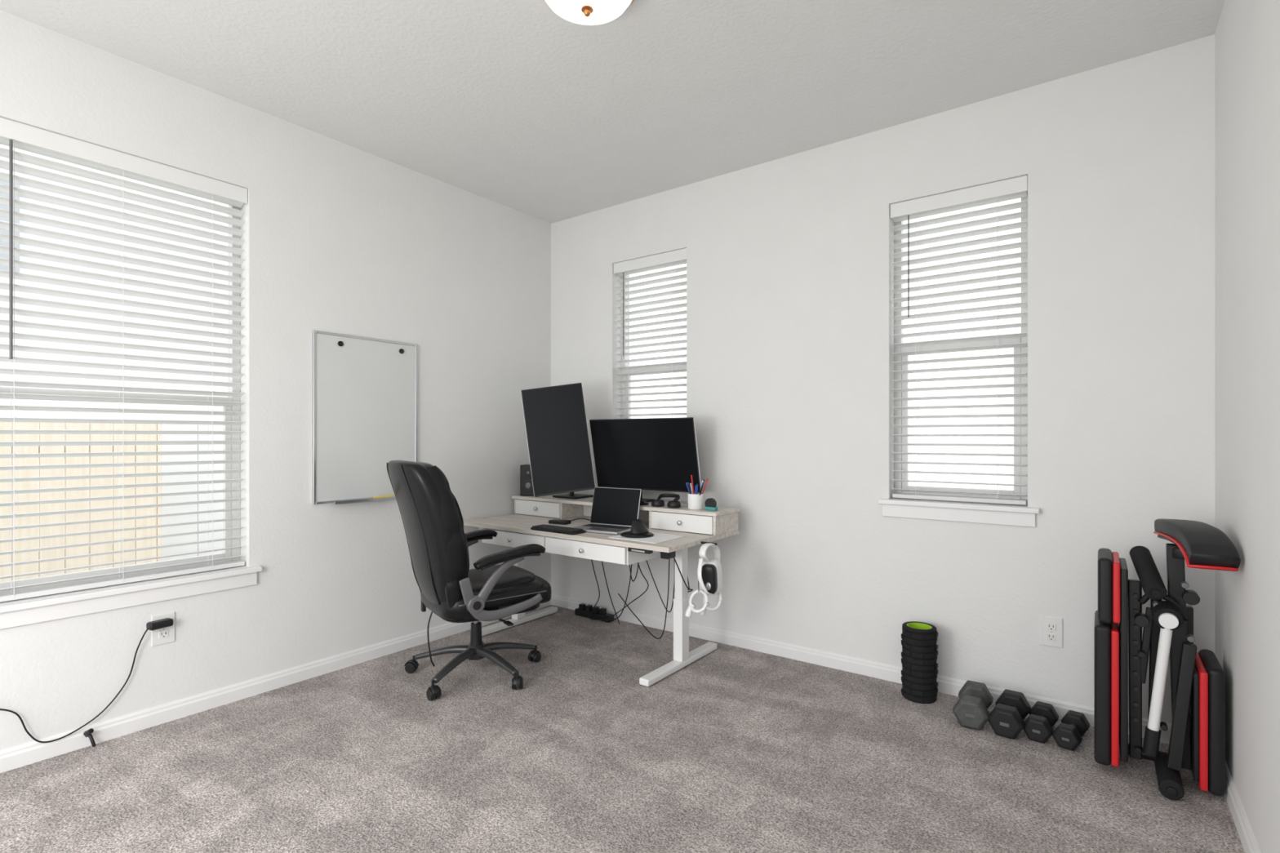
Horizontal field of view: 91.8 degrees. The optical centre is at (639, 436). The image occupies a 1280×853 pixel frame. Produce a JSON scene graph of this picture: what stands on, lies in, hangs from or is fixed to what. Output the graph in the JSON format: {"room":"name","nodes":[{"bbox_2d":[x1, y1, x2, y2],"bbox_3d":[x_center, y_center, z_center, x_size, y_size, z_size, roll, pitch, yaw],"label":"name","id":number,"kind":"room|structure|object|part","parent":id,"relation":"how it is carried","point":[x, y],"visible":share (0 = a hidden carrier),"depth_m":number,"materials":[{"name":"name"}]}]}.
{"room":"home office","nodes":[
{"label":"home office","id":0,"kind":"room"},
{"bbox_2d":[0,10,551,751],"bbox_3d":[-1.928,-0.165,2.869,0.150,2.744,4.111,0,0,37],"label":"wall","id":1,"kind":"structure","parent":0,"point":[340,237],"depth_m":3.08,"materials":[{"name":"paint"}]},
{"bbox_2d":[0,386,232,588],"bbox_3d":[-2.179,0.194,2.586,0.034,0.757,0.845,0,0,37],"label":"window","id":2,"kind":"structure","parent":1,"relation":"in","point":[228,514],"depth_m":2.65,"materials":[{"name":"plastic"}]},
{"bbox_2d":[0,116,247,602],"bbox_3d":[-2.123,-0.278,2.544,0.074,1.758,0.911,0,0,37],"label":"window blind","id":3,"kind":"object","parent":2,"relation":"attached to","point":[13,134],"visible":1,"depth_m":2.53,"materials":[{"name":"paint"}]},
{"bbox_3d":[-2.131,0.591,2.550,0.048,0.020,0.899,0,0,37],"label":"rail","id":4,"kind":"part","parent":3,"relation":"part of","materials":[{"name":"white plastic"}]},
{"bbox_2d":[0,204,239,594],"bbox_3d":[-2.189,-0.276,2.593,0.050,1.765,0.915,0,0,37],"label":"frame","id":5,"kind":"object","parent":1,"relation":"attached to","point":[235,523],"visible":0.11,"depth_m":2.92,"materials":[{"name":"plastic"}]},
{"bbox_2d":[0,572,257,629],"bbox_3d":[-2.087,0.661,2.517,0.014,0.061,0.975,0,0,37],"label":"apron","id":6,"kind":"object","parent":1,"relation":"attached to","point":[47,613],"visible":0.98,"depth_m":2.50,"materials":[{"name":"paint"}]},
{"bbox_2d":[0,565,262,613],"bbox_3d":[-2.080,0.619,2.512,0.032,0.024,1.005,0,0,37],"label":"sill","id":7,"kind":"structure","parent":1,"relation":"attached to","point":[120,590],"depth_m":2.49,"materials":[{"name":"paint"}]},
{"bbox_2d":[151,611,174,646],"bbox_3d":[-2.013,0.812,2.621,0.009,0.128,0.082,0,0,37],"label":"wall outlet","id":8,"kind":"object","parent":1,"relation":"attached to","point":[164,635],"visible":0.67,"depth_m":2.62,"materials":[{"name":"plastic"}]},
{"bbox_2d":[0,617,173,742],"bbox_3d":[-2.283,0.987,2.211,0.054,0.441,1.029,0,0,37],"label":"power cord","id":9,"kind":"object","parent":8,"relation":"attached to","point":[167,622],"visible":1,"depth_m":2.52,"materials":[{"name":"black plastic"}]},
{"bbox_2d":[158,630,168,638],"bbox_3d":[-2.011,0.834,2.620,0.004,0.030,0.034,0,0,37],"label":"socket","id":10,"kind":"object","parent":8,"relation":"attached to","point":[162,633],"depth_m":2.62,"materials":[{"name":"white plastic"}]},
{"bbox_2d":[0,599,551,773],"bbox_3d":[-1.866,1.169,2.814,0.015,0.075,4.096,0,0,37],"label":"baseboard","id":11,"kind":"structure","parent":1,"relation":"attached to","point":[28,753],"depth_m":2.75,"materials":[{"name":"paint"}]},
{"bbox_2d":[311,330,417,504],"bbox_3d":[-1.446,-0.095,3.333,0.069,0.878,0.588,0,0,37],"label":"whiteboard","id":12,"kind":"object","parent":1,"relation":"attached to","point":[364,389],"visible":0.83,"depth_m":3.30,"materials":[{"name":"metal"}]},
{"bbox_2d":[329,496,395,504],"bbox_3d":[-1.463,0.336,3.296,0.052,0.016,0.348,0,0,37],"label":"tray","id":13,"kind":"object","parent":12,"relation":"on","point":[333,500],"depth_m":3.26,"materials":[{"name":"metal"}]},
{"bbox_2d":[0,0,1224,223],"bbox_3d":[-0.404,-1.587,1.832,3.834,0.100,4.261,0,0,37],"label":"ceiling","id":14,"kind":"structure","parent":0,"point":[519,105],"depth_m":2.57,"materials":[{"name":"paint"}]},
{"bbox_2d":[544,0,634,25],"bbox_3d":[-0.177,-1.473,2.078,0.364,0.129,0.364,0,0,37],"label":"ceiling lamp","id":15,"kind":"object","parent":14,"relation":"attached to","point":[586,12],"depth_m":2.10,"materials":[{"name":"white glass"}]},
{"bbox_2d":[0,604,1244,852],"bbox_3d":[-0.404,1.257,1.832,3.834,0.100,4.261,0,0,37],"label":"floor","id":16,"kind":"structure","parent":0,"point":[736,749],"depth_m":2.22,"materials":[{"name":"carpet"}]},
{"bbox_2d":[83,728,96,747],"bbox_3d":[-2.131,1.165,2.403,0.048,0.071,0.020,0,0,15],"label":"stub","id":17,"kind":"object","parent":16,"relation":"on","point":[87,733],"visible":1,"depth_m":2.40,"materials":[{"name":"black plastic"}]},
{"bbox_2d":[386,460,551,700],"bbox_3d":[-0.858,0.659,3.141,0.766,1.094,0.684,0,0,-35],"label":"office chair","id":18,"kind":"object","parent":16,"relation":"on","point":[437,542],"visible":1,"depth_m":2.89,"materials":[{"name":"black leather"}]},
{"bbox_2d":[404,659,418,667],"bbox_3d":[-1.170,1.161,3.180,0.068,0.034,0.038,0,0,3],"label":"hood","id":19,"kind":"object","parent":18,"relation":"attached to","point":[411,663],"depth_m":3.16,"materials":[{"name":"black plastic"}]},
{"bbox_3d":[-1.125,0.862,3.223,0.020,0.090,0.030,0,0,-35],"label":"strap pull","id":20,"kind":"part","parent":18,"relation":"part of","materials":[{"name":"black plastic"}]},
{"bbox_2d":[427,684,440,694],"bbox_3d":[-0.946,1.161,2.849,0.038,0.034,0.068,0,0,-41],"label":"hood","id":21,"kind":"object","parent":18,"relation":"attached to","point":[434,689],"depth_m":2.83,"materials":[{"name":"black plastic"}]},
{"bbox_2d":[420,577,544,620],"bbox_3d":[-0.806,0.792,3.180,0.540,0.139,0.530,0,0,-35],"label":"seat cushion","id":22,"kind":"object","parent":18,"relation":"on","point":[447,605],"depth_m":2.98,"materials":[{"name":"black leather"}]},
{"bbox_3d":[-0.632,0.822,2.978,0.100,0.030,0.050,0,0,-35],"label":"seat mount","id":23,"kind":"part","parent":18,"relation":"part of","materials":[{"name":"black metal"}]},
{"bbox_2d":[512,675,521,685],"bbox_3d":[-0.586,1.161,2.964,0.038,0.034,0.068,0,0,-8],"label":"hood","id":24,"kind":"object","parent":18,"relation":"attached to","point":[517,680],"depth_m":2.94,"materials":[{"name":"black plastic"}]},
{"bbox_2d":[528,649,540,657],"bbox_3d":[-0.565,1.161,3.324,0.038,0.034,0.068,0,0,26],"label":"hood","id":25,"kind":"object","parent":18,"relation":"attached to","point":[534,653],"depth_m":3.31,"materials":[{"name":"black plastic"}]},
{"bbox_2d":[574,603,613,622],"bbox_3d":[-0.305,1.165,4.124,0.300,0.077,0.055,0,0,37],"label":"power strip","id":26,"kind":"object","parent":16,"relation":"on","point":[584,611],"visible":0.94,"depth_m":4.10,"materials":[{"name":"black plastic"}]},
{"bbox_2d":[463,493,740,686],"bbox_3d":[-0.279,0.798,3.622,1.560,0.807,0.721,0,0,37],"label":"desk","id":27,"kind":"object","parent":16,"relation":"on","point":[697,526],"visible":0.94,"depth_m":3.35,"materials":[{"name":"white wood"}]},
{"bbox_3d":[-0.730,0.589,3.550,0.518,0.084,0.016,0,0,37],"label":"drawer","id":28,"kind":"part","parent":27,"relation":"part of","materials":[{"name":"white laminate"}]},
{"bbox_2d":[520,464,533,496],"bbox_3d":[-0.730,0.291,4.186,0.120,0.205,0.138,0,0,12],"label":"speaker","id":29,"kind":"object","parent":27,"relation":"on","point":[526,479],"visible":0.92,"depth_m":4.13},
{"bbox_3d":[-0.602,0.466,4.112,0.402,0.094,0.224,0,0,37],"label":"riser drawer","id":30,"kind":"part","parent":27,"relation":"part of","materials":[{"name":"white laminate"}]},
{"bbox_2d":[520,382,595,498],"bbox_3d":[-0.447,0.031,3.866,0.401,0.725,0.484,0,0,37],"label":"computer monitor","id":31,"kind":"object","parent":27,"relation":"on","point":[560,456],"visible":0.98,"depth_m":3.77,"materials":[{"name":"black plastic"}]},
{"bbox_2d":[530,524,585,534],"bbox_3d":[-0.451,0.506,3.392,0.320,0.020,0.100,0,0,37],"label":"keyboard","id":32,"kind":"object","parent":27,"relation":"on","point":[557,529],"visible":1,"depth_m":3.35,"materials":[{"name":"black plastic"}]},
{"bbox_2d":[548,518,590,524],"bbox_3d":[-0.345,0.500,3.708,0.400,0.032,0.118,0,0,-7],"label":"card reader","id":33,"kind":"object","parent":27,"relation":"on","point":[562,522],"visible":0.71,"depth_m":3.67,"materials":[{"name":"black plastic"}]},
{"bbox_3d":[-0.411,0.588,3.508,1.095,0.094,0.295,0,0,37],"label":"drawer","id":34,"kind":"part","parent":27,"relation":"part of","materials":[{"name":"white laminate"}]},
{"bbox_3d":[-0.291,0.589,3.225,0.551,0.084,0.016,0,0,37],"label":"drawer","id":35,"kind":"part","parent":27,"relation":"part of","materials":[{"name":"white laminate"}]},
{"bbox_2d":[572,487,641,534],"bbox_3d":[-0.192,0.405,3.445,0.310,0.220,0.272,0,0,29],"label":"laptop","id":36,"kind":"object","parent":27,"relation":"on","point":[614,510],"visible":0.91,"depth_m":3.52,"materials":[{"name":"metal"}]},
{"bbox_3d":[-0.141,0.399,3.539,0.310,0.209,0.058,0,0,29],"label":"lid","id":37,"kind":"part","parent":36,"relation":"part of","materials":[{"name":"metal"}]},
{"bbox_3d":[0.001,0.553,3.019,0.130,0.018,0.035,0,0,37],"label":"control panel","id":38,"kind":"part","parent":27,"relation":"part of","materials":[{"name":"black plastic"}]},
{"bbox_2d":[640,496,648,505],"bbox_3d":[-0.001,0.370,3.612,0.104,0.047,0.104,0,0,37],"label":"stand","id":39,"kind":"object","parent":27,"relation":"on","point":[642,502],"visible":0.47,"depth_m":3.59,"materials":[{"name":"black plastic"}]},
{"bbox_2d":[589,417,702,502],"bbox_3d":[0.032,0.142,3.740,0.767,0.503,0.152,0,0,37],"label":"computer monitor","id":40,"kind":"object","parent":27,"relation":"on","point":[653,454],"visible":0.84,"depth_m":3.69,"materials":[{"name":"black plastic"}]},
{"bbox_2d":[608,532,684,543],"bbox_3d":[0.036,0.515,3.192,0.300,0.003,0.270,0,0,37],"label":"mouse pad","id":41,"kind":"object","parent":27,"relation":"on","point":[657,538],"visible":0.74,"depth_m":3.13,"materials":[{"name":"white plastic"}]},
{"bbox_2d":[620,519,653,537],"bbox_3d":[-0.015,0.473,3.224,0.176,0.080,0.176,0,0,37],"label":"mouse","id":42,"kind":"object","parent":41,"relation":"on","point":[638,529],"visible":1,"depth_m":3.20,"materials":[{"name":"black plastic"}]},
{"bbox_2d":[651,493,680,507],"bbox_3d":[0.157,0.360,3.505,0.186,0.069,0.113,0,0,37],"label":"headphones","id":43,"kind":"object","parent":27,"relation":"on","point":[655,503],"visible":1,"depth_m":3.49,"materials":[{"name":"black plastic"}]},
{"bbox_2d":[651,499,664,506],"bbox_3d":[0.102,0.376,3.523,0.076,0.036,0.076,0,0,37],"label":"ear cup","id":44,"kind":"object","parent":43,"relation":"on","point":[655,503],"depth_m":3.49,"materials":[{"name":"black plastic"}]},
{"bbox_2d":[666,500,680,507],"bbox_3d":[0.190,0.376,3.458,0.076,0.036,0.076,0,0,37],"label":"ear cup","id":45,"kind":"object","parent":43,"relation":"on","point":[674,504],"depth_m":3.43,"materials":[{"name":"black plastic"}]},
{"bbox_3d":[0.287,0.466,3.452,0.392,0.094,0.224,0,0,37],"label":"riser drawer","id":46,"kind":"part","parent":27,"relation":"part of","materials":[{"name":"white laminate"}]},
{"bbox_2d":[685,475,708,509],"bbox_3d":[0.310,0.300,3.381,0.126,0.188,0.104,0,0,10],"label":"pen cup","id":47,"kind":"object","parent":27,"relation":"on","point":[695,500],"visible":1,"depth_m":3.35,"materials":[{"name":"white ceramic"}]},
{"bbox_2d":[684,541,722,617],"bbox_3d":[0.330,0.711,3.052,0.193,0.372,0.142,0,0,-40],"label":"headset","id":48,"kind":"object","parent":27,"relation":"hanging from","point":[709,575],"visible":1,"depth_m":3.02,"materials":[{"name":"white plastic"}]},
{"bbox_2d":[704,497,717,511],"bbox_3d":[0.381,0.362,3.325,0.065,0.066,0.035,0,0,37],"label":"tape dispenser","id":49,"kind":"object","parent":27,"relation":"on","point":[710,504],"visible":1,"depth_m":3.31,"materials":[{"name":"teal plastic"}]},
{"bbox_2d":[901,621,937,703],"bbox_3d":[1.292,1.040,2.871,0.157,0.331,0.154,0,0,-13],"label":"foam roller","id":50,"kind":"object","parent":16,"relation":"on","point":[919,672],"visible":1,"depth_m":2.81,"materials":[{"name":"black rubber"}]},
{"bbox_2d":[952,680,993,730],"bbox_3d":[1.430,1.148,2.661,0.134,0.118,0.261,0,0,34],"label":"dumbbell","id":51,"kind":"object","parent":16,"relation":"on","point":[971,711],"visible":1,"depth_m":2.57,"materials":[{"name":"grey rubber"}]},
{"bbox_2d":[987,688,1031,739],"bbox_3d":[1.538,1.151,2.581,0.128,0.113,0.261,0,0,39],"label":"dumbbell","id":52,"kind":"object","parent":16,"relation":"on","point":[1006,718],"visible":1,"depth_m":2.50,"materials":[{"name":"black rubber"}]},
{"bbox_2d":[1023,701,1058,743],"bbox_3d":[1.635,1.162,2.530,0.102,0.090,0.225,0,0,41],"label":"dumbbell","id":53,"kind":"object","parent":16,"relation":"on","point":[1042,717],"visible":0.98,"depth_m":2.46,"materials":[{"name":"black rubber"}]},
{"bbox_2d":[1052,710,1089,751],"bbox_3d":[1.715,1.165,2.467,0.094,0.083,0.221,0,0,45],"label":"dumbbell","id":54,"kind":"object","parent":16,"relation":"on","point":[1068,735],"visible":1,"depth_m":2.41,"materials":[{"name":"black rubber"}]},
{"bbox_3d":[1.716,1.165,2.467,0.034,0.034,0.100,0,0,45],"label":"handle","id":55,"kind":"part","parent":54,"relation":"part of","materials":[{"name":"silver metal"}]},
{"bbox_2d":[1093,518,1240,799],"bbox_3d":[1.796,0.749,2.155,0.364,0.915,0.483,0,0,37],"label":"bench","id":56,"kind":"object","parent":16,"relation":"on","point":[1197,744],"visible":1,"depth_m":2.15,"materials":[{"name":"black leather"}]},
{"bbox_3d":[1.778,0.832,2.229,0.038,0.631,0.055,0,0,37],"label":"rail","id":57,"kind":"part","parent":56,"relation":"part of","materials":[{"name":"black metal"}]},
{"bbox_3d":[1.868,0.847,2.337,0.035,0.600,0.035,0,0,37],"label":"rail","id":58,"kind":"part","parent":56,"relation":"part of","materials":[{"name":"black metal"}]},
{"bbox_3d":[1.772,0.647,2.191,0.040,0.040,0.050,0,0,37],"label":"knob","id":59,"kind":"part","parent":56,"relation":"part of","materials":[{"name":"black plastic"}]},
{"bbox_2d":[1142,725,1160,757],"bbox_3d":[1.784,1.062,2.163,0.050,0.094,0.042,0,0,37],"label":"socket","id":60,"kind":"object","parent":56,"relation":"attached to","point":[1153,733],"depth_m":2.15,"materials":[{"name":"black metal"}]},
{"bbox_3d":[1.854,0.847,2.235,0.040,0.600,0.030,0,0,37],"label":"rail","id":61,"kind":"part","parent":56,"relation":"part of","materials":[{"name":"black metal"}]},
{"bbox_3d":[1.845,0.397,2.093,0.034,0.053,0.169,0,0,21],"label":"seat arm","id":62,"kind":"part","parent":56,"relation":"part of","materials":[{"name":"black metal"}]},
{"bbox_3d":[1.880,0.762,2.166,0.066,0.771,0.046,0,0,37],"label":"post","id":63,"kind":"part","parent":56,"relation":"part of","materials":[{"name":"black metal"}]},
{"bbox_3d":[1.956,0.857,2.222,0.036,0.500,0.036,0,0,37],"label":"post","id":64,"kind":"part","parent":56,"relation":"part of","materials":[{"name":"black metal"}]},
{"bbox_3d":[1.876,0.547,2.113,0.044,0.044,0.050,0,0,37],"label":"knob","id":65,"kind":"part","parent":56,"relation":"part of","materials":[{"name":"black plastic"}]},
{"bbox_2d":[551,34,1214,724],"bbox_3d":[0.821,-0.165,3.483,3.834,2.744,0.150,0,0,37],"label":"wall","id":66,"kind":"structure","parent":0,"point":[790,267],"depth_m":2.98,"materials":[{"name":"paint"}]},
{"bbox_2d":[621,275,629,418],"bbox_3d":[0.121,-0.424,4.058,0.584,1.468,0.050,0,0,37],"label":"frame","id":67,"kind":"object","parent":66,"relation":"attached to","point":[624,357],"visible":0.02,"depth_m":4.21,"materials":[{"name":"plastic"}]},
{"bbox_2d":[609,487,688,502],"bbox_3d":[0.046,0.364,3.956,0.644,0.061,0.014,0,0,37],"label":"apron","id":68,"kind":"object","parent":66,"relation":"attached to","point":[646,494],"visible":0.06,"depth_m":3.88,"materials":[{"name":"paint"}]},
{"bbox_2d":[613,248,686,417],"bbox_3d":[0.073,-0.426,3.993,0.580,1.461,0.072,0,0,37],"label":"window blind","id":69,"kind":"object","parent":66,"relation":"attached to","point":[677,257],"visible":0.72,"depth_m":3.99,"materials":[{"name":"paint"}]},
{"bbox_2d":[625,364,686,418],"bbox_3d":[0.114,-0.090,4.048,0.514,0.730,0.034,0,0,37],"label":"window","id":70,"kind":"structure","parent":66,"relation":"in","point":[678,366],"depth_m":4.13,"materials":[{"name":"plastic"}]},
{"bbox_2d":[551,594,1171,743],"bbox_3d":[0.772,1.169,3.416,3.534,0.075,0.015,0,0,37],"label":"baseboard","id":71,"kind":"structure","parent":66,"relation":"attached to","point":[946,685],"depth_m":3.30,"materials":[{"name":"paint"}]},
{"bbox_2d":[882,504,1035,527],"bbox_3d":[1.468,0.364,2.901,0.646,0.061,0.014,0,0,37],"label":"apron","id":72,"kind":"object","parent":66,"relation":"attached to","point":[1020,519],"visible":1,"depth_m":2.87,"materials":[{"name":"paint"}]},
{"bbox_2d":[878,497,1039,514],"bbox_3d":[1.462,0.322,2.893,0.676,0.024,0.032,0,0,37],"label":"sill","id":73,"kind":"structure","parent":66,"relation":"attached to","point":[882,501],"depth_m":2.86,"materials":[{"name":"paint"}]},
{"bbox_2d":[901,337,1020,497],"bbox_3d":[1.536,-0.090,2.993,0.516,0.730,0.034,0,0,37],"label":"window","id":74,"kind":"structure","parent":66,"relation":"in","point":[1016,490],"depth_m":2.96,"materials":[{"name":"plastic"}]},
{"bbox_2d":[889,175,1027,505],"bbox_3d":[1.495,-0.426,2.938,0.582,1.461,0.072,0,0,37],"label":"window blind","id":75,"kind":"object","parent":74,"relation":"attached to","point":[997,192],"visible":0.97,"depth_m":2.93,"materials":[{"name":"paint"}]},
{"bbox_3d":[1.500,0.294,2.945,0.570,0.020,0.048,0,0,37],"label":"rail","id":76,"kind":"part","parent":75,"relation":"part of","materials":[{"name":"white plastic"}]},
{"bbox_2d":[894,191,1027,505],"bbox_3d":[1.543,-0.424,3.003,0.586,1.468,0.050,0,0,37],"label":"frame","id":77,"kind":"object","parent":66,"relation":"attached to","point":[1024,410],"visible":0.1,"depth_m":2.84,"materials":[{"name":"plastic"}]},
{"bbox_2d":[1040,615,1062,648],"bbox_3d":[1.774,0.841,2.676,0.082,0.128,0.009,0,0,37],"label":"wall outlet","id":78,"kind":"object","parent":66,"relation":"attached to","point":[1051,628],"visible":1,"depth_m":2.67,"materials":[{"name":"plastic"}]},
{"bbox_2d":[1046,622,1056,631],"bbox_3d":[1.773,0.819,2.675,0.034,0.030,0.004,0,0,37],"label":"socket","id":79,"kind":"object","parent":78,"relation":"attached to","point":[1050,626],"depth_m":2.67,"materials":[{"name":"white plastic"}]},
{"bbox_2d":[1046,632,1056,640],"bbox_3d":[1.773,0.863,2.675,0.034,0.030,0.004,0,0,37],"label":"socket","id":80,"kind":"object","parent":78,"relation":"attached to","point":[1050,636],"depth_m":2.67,"materials":[{"name":"white plastic"}]},
{"bbox_2d":[1214,0,1279,852],"bbox_3d":[1.031,-0.165,0.674,0.150,2.744,4.111,0,0,37],"label":"wall","id":81,"kind":"structure","parent":0,"point":[1247,33],"depth_m":1.84,"materials":[{"name":"paint"}]},
{"bbox_2d":[1224,761,1261,852],"bbox_3d":[0.960,1.169,0.717,0.015,0.075,4.096,0,0,37],"label":"baseboard","id":82,"kind":"structure","parent":81,"relation":"attached to","point":[1248,841],"depth_m":1.89,"materials":[{"name":"paint"}]},
{"label":"outside","id":83,"kind":"structure","parent":0,"visible":0},
{"bbox_2d":[11,546,89,580],"bbox_3d":[1.823,1.607,6.119,30.000,0.200,24.000,0,0,37],"label":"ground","id":84,"kind":"structure","parent":83,"point":[89,546],"depth_m":7.46,"materials":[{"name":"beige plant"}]},
{"bbox_2d":[0,422,161,582],"bbox_3d":[-5.960,0.687,2.399,0.065,1.640,6.750,0,0,37],"label":"wooden fence","id":85,"kind":"object","parent":84,"relation":"on","point":[24,521],"visible":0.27,"depth_m":4.68,"materials":[{"name":"brown wood"}]},
{"bbox_2d":[0,144,228,554],"bbox_3d":[-9.394,-1.843,9.462,4.000,6.700,14.000,0,0,37],"label":"wall","id":86,"kind":"structure","parent":84,"relation":"on","point":[3,413],"depth_m":8.73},
{"bbox_2d":[0,180,19,272],"bbox_3d":[-8.200,-2.693,7.673,0.030,1.200,0.750,0,0,37],"label":"house window","id":87,"kind":"structure","parent":86,"relation":"in","point":[2,194],"depth_m":7.87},
{"bbox_2d":[158,418,222,560],"bbox_3d":[-2.314,0.672,8.318,0.065,1.670,7.400,0,0,37],"label":"fence","id":88,"kind":"object","parent":84,"relation":"on","point":[165,458],"visible":0.02,"depth_m":5.77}
]}

